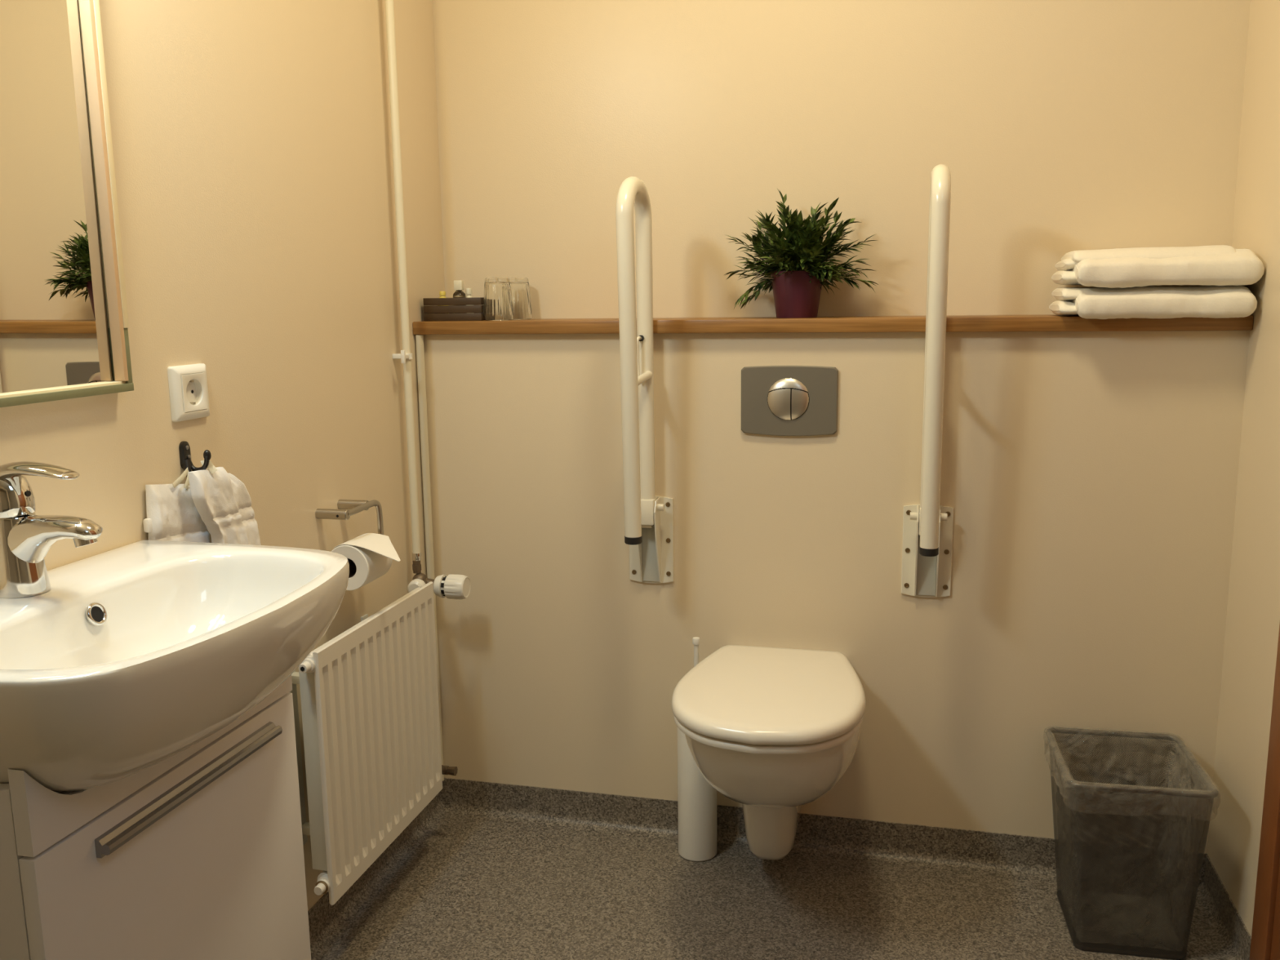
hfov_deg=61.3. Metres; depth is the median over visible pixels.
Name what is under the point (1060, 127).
wall
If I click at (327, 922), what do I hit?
baseboard
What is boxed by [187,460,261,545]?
hand towel
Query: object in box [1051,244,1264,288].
bath towel
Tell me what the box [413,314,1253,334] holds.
shelf
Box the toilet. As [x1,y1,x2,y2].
[671,644,866,859]
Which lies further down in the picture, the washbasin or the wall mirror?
the washbasin
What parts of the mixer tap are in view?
lever, spout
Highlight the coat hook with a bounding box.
[178,440,211,476]
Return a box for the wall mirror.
[0,0,133,407]
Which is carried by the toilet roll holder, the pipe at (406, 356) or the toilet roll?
the toilet roll
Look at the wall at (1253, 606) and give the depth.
1.92 m
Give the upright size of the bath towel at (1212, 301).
0.060 m
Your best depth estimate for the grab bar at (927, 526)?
1.98 m
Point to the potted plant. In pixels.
(794, 267)
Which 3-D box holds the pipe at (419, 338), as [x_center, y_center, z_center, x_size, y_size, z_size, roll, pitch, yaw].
[-0.473,0.193,2.438,0.017,1.032,0.017,2,10,14]
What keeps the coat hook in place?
attached to the wall at (251, 140)
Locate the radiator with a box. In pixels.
[288,560,470,905]
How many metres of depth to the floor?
2.12 m
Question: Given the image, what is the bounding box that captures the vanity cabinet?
[0,675,311,959]
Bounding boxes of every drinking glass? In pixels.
[483,277,513,320]
[508,277,532,319]
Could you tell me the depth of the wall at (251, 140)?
1.81 m
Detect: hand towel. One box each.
[142,467,210,542]
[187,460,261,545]
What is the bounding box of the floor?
[319,815,1220,959]
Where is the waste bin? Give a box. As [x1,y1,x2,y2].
[1045,727,1218,959]
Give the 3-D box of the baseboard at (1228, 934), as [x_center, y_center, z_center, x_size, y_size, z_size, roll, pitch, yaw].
[1.074,0.811,1.997,0.031,0.079,0.338,2,10,14]
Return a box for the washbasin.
[0,540,349,792]
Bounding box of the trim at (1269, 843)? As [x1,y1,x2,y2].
[1248,623,1279,959]
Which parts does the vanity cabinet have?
panel, handle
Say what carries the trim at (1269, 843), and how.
attached to the wall at (1253, 606)
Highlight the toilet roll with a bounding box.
[331,533,400,591]
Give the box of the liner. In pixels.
[1043,725,1220,951]
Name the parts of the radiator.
panel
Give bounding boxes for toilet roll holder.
[315,499,383,564]
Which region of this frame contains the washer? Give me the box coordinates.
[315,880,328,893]
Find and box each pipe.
[384,0,422,560]
[415,334,444,781]
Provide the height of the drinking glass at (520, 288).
0.091 m
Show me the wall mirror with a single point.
(58, 180)
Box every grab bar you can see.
[615,176,674,583]
[901,164,953,597]
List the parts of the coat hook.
plate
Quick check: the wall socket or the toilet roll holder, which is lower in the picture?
the toilet roll holder
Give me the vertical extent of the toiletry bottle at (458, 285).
0.081 m
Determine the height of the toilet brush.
0.484 m
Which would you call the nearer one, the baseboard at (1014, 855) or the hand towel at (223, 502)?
the hand towel at (223, 502)
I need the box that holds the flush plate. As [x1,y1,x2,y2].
[741,365,838,435]
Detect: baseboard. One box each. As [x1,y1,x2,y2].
[307,792,445,959]
[439,777,1207,896]
[1192,854,1251,959]
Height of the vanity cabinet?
0.760 m
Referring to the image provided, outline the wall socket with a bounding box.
[167,363,209,422]
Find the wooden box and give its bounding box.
[422,297,484,320]
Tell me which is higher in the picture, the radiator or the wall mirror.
the wall mirror
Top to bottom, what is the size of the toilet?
0.432 m
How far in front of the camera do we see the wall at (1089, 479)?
2.23 m
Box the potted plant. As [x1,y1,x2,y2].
[724,188,878,318]
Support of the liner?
on the waste bin
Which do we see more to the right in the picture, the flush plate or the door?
the door
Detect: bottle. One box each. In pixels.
[437,291,446,306]
[453,280,466,313]
[465,288,474,313]
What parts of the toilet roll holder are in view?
post, post, arm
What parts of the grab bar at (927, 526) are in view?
wall plate, rail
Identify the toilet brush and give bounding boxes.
[677,636,716,861]
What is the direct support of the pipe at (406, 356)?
attached to the wall at (251, 140)
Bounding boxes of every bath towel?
[1048,284,1257,319]
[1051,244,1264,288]
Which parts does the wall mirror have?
rail, frame, panel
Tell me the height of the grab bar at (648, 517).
0.838 m
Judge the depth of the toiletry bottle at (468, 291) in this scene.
2.40 m
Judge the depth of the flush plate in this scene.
2.18 m
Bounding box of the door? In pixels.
[1270,859,1279,959]
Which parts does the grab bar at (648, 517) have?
rail, wall plate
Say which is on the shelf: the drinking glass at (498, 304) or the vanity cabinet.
the drinking glass at (498, 304)
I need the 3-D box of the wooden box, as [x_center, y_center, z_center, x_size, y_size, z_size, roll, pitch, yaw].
[-0.401,-0.379,2.390,0.135,0.050,0.078,2,10,14]
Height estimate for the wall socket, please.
0.081 m
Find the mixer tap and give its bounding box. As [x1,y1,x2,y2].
[0,461,102,598]
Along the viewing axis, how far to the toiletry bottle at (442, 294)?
2.38 m
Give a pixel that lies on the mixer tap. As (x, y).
(26, 537)
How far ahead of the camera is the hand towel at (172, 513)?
1.57 m
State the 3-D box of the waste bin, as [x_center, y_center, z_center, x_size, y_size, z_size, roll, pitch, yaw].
[0.902,0.679,2.024,0.258,0.335,0.272,2,10,14]
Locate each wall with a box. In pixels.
[0,0,444,911]
[423,330,1249,853]
[432,0,1250,319]
[1207,0,1279,936]

